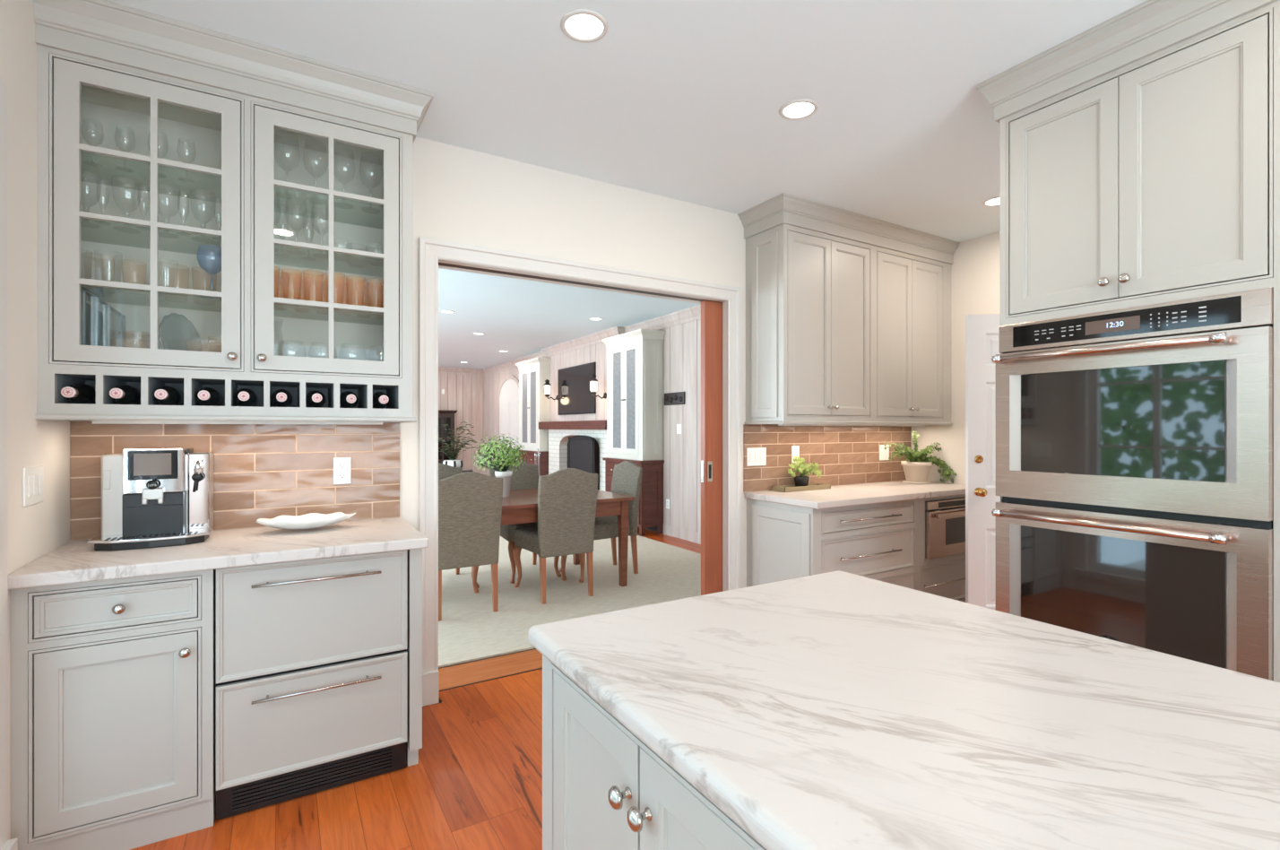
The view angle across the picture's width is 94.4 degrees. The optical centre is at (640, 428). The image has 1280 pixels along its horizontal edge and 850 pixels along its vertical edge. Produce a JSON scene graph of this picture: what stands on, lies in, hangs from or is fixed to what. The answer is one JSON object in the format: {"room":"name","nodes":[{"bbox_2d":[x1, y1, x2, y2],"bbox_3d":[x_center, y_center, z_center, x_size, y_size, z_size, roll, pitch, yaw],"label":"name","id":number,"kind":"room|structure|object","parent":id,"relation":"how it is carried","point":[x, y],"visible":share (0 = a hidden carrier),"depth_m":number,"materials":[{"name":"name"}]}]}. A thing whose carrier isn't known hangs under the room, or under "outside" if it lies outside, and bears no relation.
{"room":"kitchen","nodes":[
{"label":"kitchen","id":0,"kind":"room"},
{"bbox_2d":[0,0,70,839],"bbox_3d":[-0.909,-0.037,0.045,0.150,2.742,5.000,0,0,-31],"label":"wall","id":1,"kind":"structure","parent":0,"point":[34,531],"depth_m":1.83,"materials":[{"name":"beige paint"}]},
{"bbox_2d":[0,78,17,849],"bbox_3d":[-1.055,0.139,0.472,0.040,2.190,2.782,0,0,-31],"label":"trim","id":2,"kind":"structure","parent":1,"relation":"attached to","point":[4,843],"depth_m":1.64,"materials":[{"name":"white paint"}]},
{"bbox_2d":[22,465,43,507],"bbox_3d":[-1.925,0.181,1.885,0.010,0.120,0.170,0,0,-31],"label":"light switch","id":3,"kind":"object","parent":1,"relation":"attached to","point":[32,477],"visible":1,"depth_m":1.87,"materials":[{"name":"white plastic"}]},
{"bbox_2d":[216,648,406,792],"bbox_3d":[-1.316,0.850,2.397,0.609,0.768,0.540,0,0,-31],"label":"drawer","id":4,"kind":"object","parent":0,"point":[258,782],"depth_m":2.15,"materials":[{"name":"grey wood"}]},
{"bbox_2d":[129,527,700,849],"bbox_3d":[-2.015,1.359,5.801,6.540,0.050,16.300,0,0,-31],"label":"floor","id":5,"kind":"structure","parent":0,"point":[476,782],"depth_m":2.16,"materials":[{"name":"brown wood"}]},
{"bbox_2d":[10,569,216,849],"bbox_3d":[-1.771,0.897,2.087,0.482,0.873,0.608,0,0,-31],"label":"base cabinet","id":6,"kind":"object","parent":5,"relation":"on","point":[113,681],"visible":0.95,"depth_m":1.85,"materials":[{"name":"grey paint"}]},
{"bbox_2d":[7,517,428,589],"bbox_3d":[-1.471,0.440,2.249,1.161,0.040,0.621,0,0,-31],"label":"countertop","id":7,"kind":"structure","parent":6,"relation":"on","point":[75,561],"depth_m":2.05,"materials":[{"name":"white stone"}]},
{"bbox_2d":[87,448,213,550],"bbox_3d":[-1.798,0.247,2.208,0.339,0.346,0.318,0,0,-31],"label":"coffee machine","id":8,"kind":"object","parent":7,"relation":"on","point":[151,497],"visible":1,"depth_m":2.15,"materials":[{"name":"silver metal"}]},
{"bbox_2d":[87,527,212,550],"bbox_3d":[-1.758,0.402,2.140,0.339,0.036,0.161,0,0,-31],"label":"drip tray","id":9,"kind":"object","parent":8,"relation":"on","point":[109,540],"depth_m":2.11,"materials":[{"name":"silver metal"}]},
{"bbox_2d":[255,511,356,529],"bbox_3d":[-1.369,0.386,2.448,0.363,0.052,0.194,0,0,-33],"label":"dish","id":10,"kind":"object","parent":7,"relation":"on","point":[311,520],"visible":1,"depth_m":2.42,"materials":[{"name":"white ceramic"}]},
{"bbox_2d":[216,549,407,820],"bbox_3d":[-1.300,0.898,2.370,0.609,0.864,0.603,0,0,-31],"label":"refrigerator","id":11,"kind":"object","parent":5,"relation":"on","point":[312,654],"visible":0.98,"depth_m":2.13,"materials":[{"name":"grey wood"}]},
{"bbox_2d":[406,548,422,766],"bbox_3d":[-1.022,0.897,2.559,0.045,0.873,0.574,0,0,-31],"label":"cabinet end panel","id":12,"kind":"object","parent":5,"relation":"on","point":[414,650],"visible":0.32,"depth_m":2.31,"materials":[{"name":"grey paint"}]},
{"bbox_2d":[438,409,457,463],"bbox_3d":[-4.694,0.461,13.305,1.080,1.745,0.340,0,0,-31],"label":"bookcase","id":13,"kind":"object","parent":5,"relation":"on","point":[445,416],"visible":0.13,"depth_m":13.35,"materials":[{"name":"brown wood"}]},
{"bbox_2d":[462,468,473,472],"bbox_3d":[-2.543,0.949,8.052,0.540,0.770,0.540,0,0,-31],"label":"round side table","id":14,"kind":"object","parent":5,"relation":"on","point":[463,470],"visible":0.12,"depth_m":8.01,"materials":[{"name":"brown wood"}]},
{"bbox_2d":[438,421,477,467],"bbox_3d":[-2.542,0.233,8.072,0.748,0.662,0.523,0,0,9],"label":"potted fern","id":15,"kind":"object","parent":14,"relation":"on","point":[454,462],"visible":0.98,"depth_m":8.02,"materials":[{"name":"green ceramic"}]},
{"bbox_2d":[442,459,461,467],"bbox_3d":[-2.543,0.497,8.052,0.260,0.130,0.260,0,0,-31],"label":"pot","id":16,"kind":"object","parent":15,"relation":"on","point":[452,462],"depth_m":7.95,"materials":[{"name":"white ceramic"}]},
{"bbox_2d":[438,648,536,668],"bbox_3d":[-0.437,1.335,3.711,2.578,0.005,0.012,0,0,-31],"label":"trim","id":17,"kind":"structure","parent":5,"relation":"on","point":[532,648],"depth_m":3.44,"materials":[{"name":"brown wood"}]},
{"bbox_2d":[438,667,542,691],"bbox_3d":[-0.285,1.335,3.458,2.578,0.005,0.012,0,0,-31],"label":"trim","id":18,"kind":"structure","parent":5,"relation":"on","point":[538,668],"depth_m":3.14,"materials":[{"name":"brown wood"}]},
{"bbox_2d":[517,449,548,475],"bbox_3d":[-1.915,0.867,10.824,0.374,0.933,1.124,0,0,-31],"label":"sideboard","id":19,"kind":"object","parent":5,"relation":"on","point":[543,454],"visible":0.23,"depth_m":10.37,"materials":[{"name":"brown wood"}]},
{"bbox_2d":[515,357,551,451],"bbox_3d":[-1.908,-0.414,10.822,0.359,1.625,1.160,0,0,-31],"label":"hutch","id":20,"kind":"object","parent":19,"relation":"on","point":[533,404],"visible":0.87,"depth_m":10.57,"materials":[{"name":"white paint"}]},
{"bbox_2d":[534,448,539,476],"bbox_3d":[-1.698,0.834,9.899,0.199,1.000,0.209,0,0,6],"label":"fireplace tool set","id":21,"kind":"object","parent":5,"relation":"on","point":[538,448],"visible":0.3,"depth_m":9.86,"materials":[{"name":"silver metal"}]},
{"bbox_2d":[438,535,700,667],"bbox_3d":[-1.742,1.328,5.383,4.975,0.012,4.197,0,0,-31],"label":"area rug","id":22,"kind":"object","parent":5,"relation":"on","point":[470,629],"visible":0.33,"depth_m":4.71,"materials":[{"name":"carpet"}]},
{"bbox_2d":[438,462,479,588],"bbox_3d":[-1.683,0.813,5.047,0.502,1.018,0.666,0,0,-31],"label":"chair","id":23,"kind":"object","parent":22,"relation":"on","point":[445,471],"visible":0.06,"depth_m":5.33,"materials":[{"name":"grey fabric"}]},
{"bbox_2d":[438,471,502,621],"bbox_3d":[-1.359,0.813,4.426,0.502,1.018,0.666,0,0,-31],"label":"chair","id":24,"kind":"object","parent":22,"relation":"on","point":[470,503],"visible":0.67,"depth_m":4.17,"materials":[{"name":"beige fabric"}]},
{"bbox_2d":[488,459,561,583],"bbox_3d":[-1.054,0.813,5.427,0.502,1.018,0.666,0,0,-31],"label":"chair","id":25,"kind":"object","parent":22,"relation":"on","point":[526,477],"visible":0.33,"depth_m":5.61,"materials":[{"name":"grey fabric"}]},
{"bbox_2d":[512,467,598,604],"bbox_3d":[-0.701,0.813,4.823,0.502,1.018,0.666,0,0,-31],"label":"chair","id":26,"kind":"object","parent":22,"relation":"on","point":[566,497],"visible":1,"depth_m":4.56,"materials":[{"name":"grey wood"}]},
{"bbox_2d":[500,488,634,586],"bbox_3d":[-1.198,0.947,4.892,2.060,0.750,1.070,0,0,-31],"label":"dining table","id":27,"kind":"object","parent":22,"relation":"on","point":[521,506],"visible":0.37,"depth_m":4.92,"materials":[{"name":"brown wood"}]},
{"bbox_2d":[471,432,527,497],"bbox_3d":[-1.170,0.302,4.958,0.448,0.537,0.459,0,0,-31],"label":"table plant","id":28,"kind":"object","parent":27,"relation":"on","point":[503,464],"visible":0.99,"depth_m":4.91,"materials":[{"name":"green plant"}]},
{"bbox_2d":[559,460,642,582],"bbox_3d":[-0.377,0.813,5.434,0.666,1.018,0.502,0,0,-31],"label":"chair","id":29,"kind":"object","parent":22,"relation":"on","point":[627,476],"visible":0.68,"depth_m":5.38,"materials":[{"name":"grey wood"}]},
{"bbox_2d":[548,429,606,491],"bbox_3d":[-0.900,0.675,9.363,0.168,1.318,2.418,0,0,-31],"label":"fireplace","id":30,"kind":"object","parent":5,"relation":"on","point":[557,438],"visible":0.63,"depth_m":9.66,"materials":[{"name":"brick"}]},
{"bbox_2d":[538,420,606,429],"bbox_3d":[-1.031,-0.050,9.278,0.216,0.128,2.470,0,0,-31],"label":"mantel shelf","id":31,"kind":"object","parent":30,"relation":"on","point":[578,424],"visible":0.76,"depth_m":8.99,"materials":[{"name":"brown wood"}]},
{"bbox_2d":[568,436,594,473],"bbox_3d":[-0.891,0.734,8.954,0.200,1.200,0.840,0,0,-31],"label":"fire screen","id":32,"kind":"object","parent":5,"relation":"on","point":[581,450],"visible":0.3,"depth_m":8.89,"materials":[{"name":"black metal"}]},
{"bbox_2d":[602,457,664,536],"bbox_3d":[-0.113,0.867,7.835,0.374,0.933,1.004,0,0,-31],"label":"sideboard","id":33,"kind":"object","parent":5,"relation":"on","point":[651,501],"visible":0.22,"depth_m":7.45,"materials":[{"name":"brown wood"}]},
{"bbox_2d":[601,328,665,460],"bbox_3d":[-0.103,-0.414,7.829,0.359,1.625,1.050,0,0,-31],"label":"hutch","id":34,"kind":"object","parent":33,"relation":"on","point":[635,358],"visible":1,"depth_m":7.52,"materials":[{"name":"white paint"}]},
{"bbox_2d":[542,654,767,849],"bbox_3d":[0.646,0.898,0.705,0.954,0.872,1.840,0,0,-31],"label":"base cabinet","id":35,"kind":"object","parent":5,"relation":"on","point":[604,788],"visible":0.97,"depth_m":1.02,"materials":[{"name":"grey paint"}]},
{"bbox_2d":[527,570,1279,849],"bbox_3d":[0.656,0.441,0.723,0.979,0.042,1.864,0,0,-31],"label":"countertop","id":36,"kind":"structure","parent":35,"relation":"on","point":[834,710],"depth_m":0.85,"materials":[{"name":"stone"}]},
{"bbox_2d":[746,493,965,602],"bbox_3d":[1.616,0.897,4.115,1.758,0.873,0.634,0,0,-31],"label":"base cabinet","id":37,"kind":"object","parent":5,"relation":"on","point":[885,541],"depth_m":3.80,"materials":[{"name":"grey paint"}]},
{"bbox_2d":[744,480,965,509],"bbox_3d":[1.612,0.440,4.106,1.776,0.040,0.625,0,0,-31],"label":"countertop","id":38,"kind":"structure","parent":37,"relation":"on","point":[888,491],"depth_m":3.83,"materials":[{"name":"white stone"}]},
{"bbox_2d":[771,483,830,492],"bbox_3d":[1.106,0.404,4.060,0.437,0.032,0.125,0,0,-31],"label":"wooden tray","id":39,"kind":"object","parent":38,"relation":"on","point":[810,486],"visible":0.98,"depth_m":4.00,"materials":[{"name":"beige wood"}]},
{"bbox_2d":[787,455,821,486],"bbox_3d":[1.127,0.298,4.055,0.298,0.231,0.184,0,0,-31],"label":"plant","id":40,"kind":"object","parent":39,"relation":"on","point":[804,469],"visible":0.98,"depth_m":4.03,"materials":[{"name":"green plant"}]},
{"bbox_2d":[900,460,932,482],"bbox_3d":[2.125,0.330,4.561,0.216,0.150,0.216,0,0,-31],"label":"pot","id":41,"kind":"object","parent":38,"relation":"on","point":[914,471],"depth_m":4.49,"materials":[{"name":"beige ceramic"}]},
{"bbox_2d":[883,431,956,484],"bbox_3d":[2.075,0.218,4.530,0.632,0.403,0.250,0,0,-14],"label":"potted plant","id":42,"kind":"object","parent":38,"relation":"on","point":[916,469],"visible":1,"depth_m":4.50,"materials":[{"name":"green plant"}]},
{"bbox_2d":[974,0,1279,682],"bbox_3d":[1.908,-0.037,2.218,0.686,2.742,0.926,0,0,-31],"label":"tall cabinet","id":43,"kind":"object","parent":5,"relation":"on","point":[1139,151],"visible":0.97,"depth_m":2.01,"materials":[{"name":"grey paint"}]},
{"bbox_2d":[991,287,1273,681],"bbox_3d":[1.861,0.268,2.197,0.667,1.365,0.774,0,0,-31],"label":"double wall oven","id":44,"kind":"object","parent":43,"relation":"in","point":[1135,445],"visible":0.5,"depth_m":1.98,"materials":[{"name":"silver metal"}]},
{"bbox_2d":[438,372,484,474],"bbox_3d":[-6.348,-0.037,12.610,6.150,2.742,0.162,0,0,-31],"label":"wall","id":45,"kind":"structure","parent":0,"point":[463,393],"depth_m":13.90,"materials":[{"name":"beige wood"}]},
{"bbox_2d":[70,136,899,588],"bbox_3d":[-0.003,-0.037,3.598,5.370,2.742,0.150,0,0,-31],"label":"wall","id":46,"kind":"structure","parent":0,"point":[460,194],"depth_m":3.26,"materials":[{"name":"beige paint"}]},
{"bbox_2d":[32,0,434,422],"bbox_3d":[-1.498,-0.718,2.356,1.227,1.380,0.431,0,0,-31],"label":"upper cabinet","id":47,"kind":"object","parent":46,"relation":"attached to","point":[183,102],"visible":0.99,"depth_m":2.27,"materials":[{"name":"grey paint"}]},
{"bbox_2d":[60,383,95,404],"bbox_3d":[-1.945,-0.119,2.067,0.073,0.073,0.315,0,0,-31],"label":"wine bottle","id":48,"kind":"object","parent":47,"relation":"in","point":[74,393],"visible":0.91,"depth_m":2.01,"materials":[{"name":"black glass"}]},
{"bbox_2d":[109,384,140,404],"bbox_3d":[-1.843,-0.119,2.129,0.072,0.072,0.315,0,0,-31],"label":"wine bottle","id":49,"kind":"object","parent":47,"relation":"in","point":[122,393],"visible":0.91,"depth_m":2.07,"materials":[{"name":"black glass"}]},
{"bbox_2d":[154,385,183,405],"bbox_3d":[-1.742,-0.119,2.190,0.073,0.073,0.315,0,0,-31],"label":"wine bottle","id":50,"kind":"object","parent":47,"relation":"in","point":[163,395],"visible":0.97,"depth_m":2.14,"materials":[{"name":"black glass"}]},
{"bbox_2d":[158,312,202,366],"bbox_3d":[-1.766,-0.331,2.279,0.041,0.220,0.227,0,0,-2],"label":"glass plate","id":51,"kind":"object","parent":47,"relation":"on","point":[170,313],"visible":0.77,"depth_m":2.33,"materials":[{"name":"clear glass"}]},
{"bbox_2d":[195,387,223,406],"bbox_3d":[-1.639,-0.119,2.252,0.073,0.073,0.315,0,0,-31],"label":"wine bottle","id":52,"kind":"object","parent":47,"relation":"in","point":[205,396],"visible":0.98,"depth_m":2.20,"materials":[{"name":"black glass"}]},
{"bbox_2d":[92,420,382,424],"bbox_3d":[-1.536,-0.023,2.353,0.950,0.012,0.040,0,0,-31],"label":"light","id":53,"kind":"object","parent":47,"relation":"attached to","point":[93,421],"visible":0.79,"depth_m":2.28,"materials":[{"name":"white paint"}]},
{"bbox_2d":[233,388,258,406],"bbox_3d":[-1.537,-0.119,2.313,0.073,0.073,0.315,0,0,-31],"label":"wine bottle","id":54,"kind":"object","parent":47,"relation":"in","point":[244,396],"visible":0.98,"depth_m":2.25,"materials":[{"name":"black glass"}]},
{"bbox_2d":[270,389,292,406],"bbox_3d":[-1.435,-0.119,2.375,0.073,0.073,0.315,0,0,-31],"label":"wine bottle","id":55,"kind":"object","parent":47,"relation":"in","point":[281,397],"visible":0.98,"depth_m":2.31,"materials":[{"name":"black glass"}]},
{"bbox_2d":[305,389,325,407],"bbox_3d":[-1.334,-0.119,2.436,0.073,0.073,0.315,0,0,-31],"label":"wine bottle","id":56,"kind":"object","parent":47,"relation":"in","point":[315,398],"visible":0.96,"depth_m":2.37,"materials":[{"name":"black glass"}]},
{"bbox_2d":[339,390,358,407],"bbox_3d":[-1.231,-0.119,2.498,0.073,0.073,0.315,0,0,-31],"label":"wine bottle","id":57,"kind":"object","parent":47,"relation":"in","point":[348,399],"visible":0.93,"depth_m":2.43,"materials":[{"name":"black glass"}]},
{"bbox_2d":[372,391,389,408],"bbox_3d":[-1.128,-0.119,2.560,0.073,0.073,0.315,0,0,-31],"label":"wine bottle","id":58,"kind":"object","parent":47,"relation":"in","point":[380,400],"visible":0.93,"depth_m":2.49,"materials":[{"name":"black glass"}]},
{"bbox_2d":[69,421,399,540],"bbox_3d":[-1.636,0.196,2.519,1.157,0.447,0.010,0,0,-31],"label":"tile backsplash","id":59,"kind":"structure","parent":46,"relation":"attached to","point":[261,471],"depth_m":2.53,"materials":[{"name":"brown tile"}]},
{"bbox_2d":[333,457,350,484],"bbox_3d":[-1.347,0.191,2.683,0.071,0.120,0.008,0,0,-31],"label":"power outlet","id":60,"kind":"object","parent":59,"relation":"attached to","point":[341,465],"visible":1,"depth_m":2.68,"materials":[{"name":"white plastic"}]},
{"bbox_2d":[337,462,345,468],"bbox_3d":[-1.346,0.167,2.680,0.034,0.028,0.002,0,0,-31],"label":"socket","id":61,"kind":"object","parent":60,"relation":"attached to","point":[341,465],"depth_m":2.68,"materials":[{"name":"white plastic"}]},
{"bbox_2d":[337,472,345,479],"bbox_3d":[-1.346,0.215,2.680,0.034,0.028,0.002,0,0,-31],"label":"socket","id":62,"kind":"object","parent":60,"relation":"attached to","point":[341,475],"depth_m":2.68,"materials":[{"name":"white plastic"}]},
{"bbox_2d":[422,669,441,706],"bbox_3d":[-1.021,1.256,2.882,0.110,0.155,0.046,0,0,-31],"label":"trim","id":63,"kind":"structure","parent":46,"relation":"attached to","point":[430,678],"depth_m":2.86,"materials":[{"name":"white paint"}]},
{"bbox_2d":[441,268,700,303],"bbox_3d":[-0.299,0.207,3.525,2.000,2.253,0.030,0,0,-31],"label":"trim","id":64,"kind":"structure","parent":46,"relation":"attached to","point":[442,268],"depth_m":3.45,"materials":[{"name":"white paint"}]},
{"bbox_2d":[418,236,740,674],"bbox_3d":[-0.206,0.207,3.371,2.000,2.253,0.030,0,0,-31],"label":"trim","id":65,"kind":"structure","parent":46,"relation":"attached to","point":[430,250],"depth_m":2.93,"materials":[{"name":"white paint"}]},
{"bbox_2d":[438,262,722,302],"bbox_3d":[-0.237,-0.831,3.457,1.858,0.001,0.058,0,0,-31],"label":"trim","id":66,"kind":"structure","parent":46,"relation":"attached to","point":[439,263],"depth_m":3.34,"materials":[{"name":"brown wood"}]},
{"bbox_2d":[700,300,722,595],"bbox_3d":[0.519,0.249,3.914,0.268,2.153,0.053,0,0,-31],"label":"door","id":67,"kind":"structure","parent":46,"relation":"in","point":[711,311],"depth_m":3.86,"materials":[{"name":"brown wood"}]},
{"bbox_2d":[743,423,911,492],"bbox_3d":[1.448,0.196,4.379,1.776,0.447,0.010,0,0,-31],"label":"tile backsplash","id":68,"kind":"structure","parent":46,"relation":"attached to","point":[844,454],"depth_m":4.33,"materials":[{"name":"brown tile"}]},
{"bbox_2d":[746,447,766,466],"bbox_3d":[0.781,0.189,3.965,0.168,0.120,0.010,0,0,-31],"label":"light switch","id":69,"kind":"object","parent":68,"relation":"attached to","point":[755,455],"visible":1,"depth_m":3.96,"materials":[{"name":"white plastic"}]},
{"bbox_2d":[791,445,799,463],"bbox_3d":[1.090,0.182,4.151,0.072,0.120,0.010,0,0,-31],"label":"light switch","id":70,"kind":"object","parent":68,"relation":"attached to","point":[795,449],"visible":0.66,"depth_m":4.14,"materials":[{"name":"white plastic"}]},
{"bbox_2d":[879,444,889,460],"bbox_3d":[1.915,0.189,4.649,0.115,0.120,0.010,0,0,-31],"label":"wall plate","id":71,"kind":"object","parent":68,"relation":"attached to","point":[884,454],"visible":0.93,"depth_m":4.65,"materials":[{"name":"white plastic"}]},
{"bbox_2d":[737,192,959,424],"bbox_3d":[1.532,-0.718,4.192,1.824,1.380,0.414,0,0,-31],"label":"upper cabinet","id":72,"kind":"object","parent":46,"relation":"attached to","point":[848,314],"visible":1,"depth_m":3.92,"materials":[{"name":"grey paint"}]},
{"bbox_2d":[778,423,925,425],"bbox_3d":[1.547,-0.023,4.212,1.500,0.012,0.040,0,0,-31],"label":"light","id":73,"kind":"object","parent":72,"relation":"attached to","point":[778,424],"visible":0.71,"depth_m":4.10,"materials":[{"name":"white paint"}]},
{"bbox_2d":[545,342,606,421],"bbox_3d":[-0.927,-0.702,9.446,0.132,1.412,2.680,0,0,-31],"label":"wall","id":74,"kind":"structure","parent":0,"point":[597,352],"depth_m":9.25,"materials":[{"name":"beige"}]},
{"bbox_2d":[544,379,557,400],"bbox_3d":[-1.509,-0.657,10.029,0.255,0.359,0.130,0,0,-31],"label":"wall sconce","id":75,"kind":"object","parent":74,"relation":"attached to","point":[547,385],"visible":1,"depth_m":9.96,"materials":[{"name":"white glass"}]},
{"bbox_2d":[438,304,700,375],"bbox_3d":[-3.517,-1.337,7.902,6.138,0.142,10.850,0,0,-31],"label":"trim","id":76,"kind":"structure","parent":74,"relation":"attached to","point":[694,313],"depth_m":8.90,"materials":[{"name":"white wood"}]},
{"bbox_2d":[557,362,596,415],"bbox_3d":[-1.026,-0.611,9.445,0.032,0.770,1.360,0,0,-31],"label":"television","id":77,"kind":"object","parent":74,"relation":"attached to","point":[575,396],"visible":0.95,"depth_m":9.40,"materials":[{"name":"black plastic"}]},
{"bbox_2d":[588,373,606,398],"bbox_3d":[-0.611,-0.607,8.539,0.255,0.359,0.130,0,0,-31],"label":"wall sconce","id":78,"kind":"object","parent":74,"relation":"attached to","point":[593,384],"visible":1,"depth_m":8.47,"materials":[{"name":"white glass"}]},
{"bbox_2d":[484,319,700,532],"bbox_3d":[-0.742,-0.037,9.634,0.402,2.742,11.050,0,0,-31],"label":"wall","id":79,"kind":"structure","parent":0,"point":[682,341],"depth_m":7.19,"materials":[{"name":"beige wood"}]},
{"bbox_2d":[497,374,518,458],"bbox_3d":[-2.759,0.104,12.569,0.045,2.460,1.520,0,0,-31],"label":"trim","id":80,"kind":"structure","parent":79,"relation":"attached to","point":[511,376],"depth_m":13.08,"materials":[{"name":"white wood"}]},
{"bbox_2d":[499,379,518,459],"bbox_3d":[-2.757,0.144,12.570,0.032,2.380,1.360,0,0,-31],"label":"door","id":81,"kind":"structure","parent":79,"relation":"in","point":[509,393],"depth_m":12.56,"materials":[{"name":"white paint"}]},
{"bbox_2d":[500,366,518,383],"bbox_3d":[-2.750,-0.961,12.574,0.001,0.650,1.360,0,0,-31],"label":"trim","id":82,"kind":"structure","parent":79,"relation":"attached to","point":[514,371],"depth_m":12.59,"materials":[{"name":"white wood"}]},
{"bbox_2d":[665,498,669,509],"bbox_3d":[0.349,0.944,7.425,0.008,0.120,0.080,0,0,-31],"label":"power outlet","id":83,"kind":"object","parent":79,"relation":"attached to","point":[667,500],"visible":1,"depth_m":7.42,"materials":[{"name":"white plastic"}]},
{"bbox_2d":[664,391,684,405],"bbox_3d":[0.417,-0.366,7.291,0.030,0.150,0.440,0,0,-31],"label":"wall plaque","id":84,"kind":"object","parent":79,"relation":"attached to","point":[670,398],"visible":1,"depth_m":7.27,"materials":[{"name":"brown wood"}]},
{"bbox_2d":[676,423,681,433],"bbox_3d":[0.475,0.004,7.215,0.010,0.120,0.090,0,0,-31],"label":"light switch","id":85,"kind":"object","parent":79,"relation":"attached to","point":[678,426],"visible":1,"depth_m":7.21,"materials":[{"name":"white plastic"}]},
{"bbox_2d":[663,523,700,544],"bbox_3d":[-3.511,1.269,7.905,6.150,0.130,10.850,0,0,-31],"label":"baseboard","id":86,"kind":"structure","parent":79,"relation":"attached to","point":[679,532],"depth_m":7.15,"materials":[{"name":"white wood"}]},
{"bbox_2d":[107,0,1146,369],"bbox_3d":[-2.079,-1.458,5.762,6.690,0.100,16.300,0,0,-31],"label":"ceiling","id":87,"kind":"structure","parent":0,"point":[678,99],"depth_m":2.49,"materials":[{"name":"white paint"}]},
{"bbox_2d":[440,310,454,312],"bbox_3d":[-2.323,-1.405,7.145,0.173,0.006,0.173,0,0,-31],"label":"recessed light","id":88,"kind":"object","parent":87,"relation":"in","point":[442,311],"visible":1,"depth_m":7.13,"materials":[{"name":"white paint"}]},
{"bbox_2d":[560,8,608,42],"bbox_3d":[-0.195,-1.405,2.076,0.167,0.006,0.167,0,0,-31],"label":"recessed light","id":89,"kind":"object","parent":87,"relation":"in","point":[582,25],"visible":1,"depth_m":2.07,"materials":[{"name":"white paint"}]},
{"bbox_2d":[565,14,603,38],"bbox_3d":[-0.195,-1.407,2.076,0.131,0.002,0.131,0,0,-31],"label":"diffuser","id":90,"kind":"object","parent":89,"relation":"attached to","point":[577,26],"depth_m":2.07,"materials":[{"name":"white plastic"}]},
{"bbox_2d":[588,317,603,319],"bbox_3d":[-0.564,-1.405,7.610,0.173,0.006,0.173,0,0,-31],"label":"recessed light","id":91,"kind":"object","parent":87,"relation":"in","point":[591,318],"visible":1,"depth_m":7.60,"materials":[{"name":"white paint"}]},
{"bbox_2d":[778,98,818,120],"bbox_3d":[0.700,-1.405,2.618,0.167,0.006,0.167,0,0,-31],"label":"recessed light","id":92,"kind":"object","parent":87,"relation":"in","point":[800,108],"visible":1,"depth_m":2.61,"materials":[{"name":"white paint"}]},
{"bbox_2d":[783,102,813,117],"bbox_3d":[0.700,-1.407,2.618,0.131,0.002,0.131,0,0,-31],"label":"diffuser","id":93,"kind":"object","parent":92,"relation":"attached to","point":[791,109],"depth_m":2.62,"materials":[{"name":"white plastic"}]},
{"bbox_2d":[982,196,999,206],"bbox_3d":[2.213,-1.405,3.670,0.167,0.006,0.167,0,0,-31],"label":"recessed light","id":94,"kind":"object","parent":87,"relation":"in","point":[993,201],"visible":0.56,"depth_m":3.69,"materials":[{"name":"white paint"}]},
{"bbox_2d":[985,198,999,205],"bbox_3d":[2.213,-1.407,3.670,0.131,0.002,0.131,0,0,-31],"label":"diffuser","id":95,"kind":"object","parent":94,"relation":"attached to","point":[990,201],"depth_m":3.69,"materials":[{"name":"white plastic"}]},
{"bbox_2d":[911,231,999,484],"bbox_3d":[3.925,-0.037,2.960,1.000,2.742,5.000,0,0,-31],"label":"wall","id":96,"kind":"structure","parent":0,"point":[975,266],"depth_m":4.48,"materials":[{"name":"beige paint"}]},
{"bbox_2d":[965,313,999,610],"bbox_3d":[2.479,0.311,3.606,0.922,2.025,0.100,0,0,4],"label":"door","id":97,"kind":"structure","parent":96,"relation":"in","point":[981,331],"depth_m":3.65,"materials":[{"name":"white paint"}]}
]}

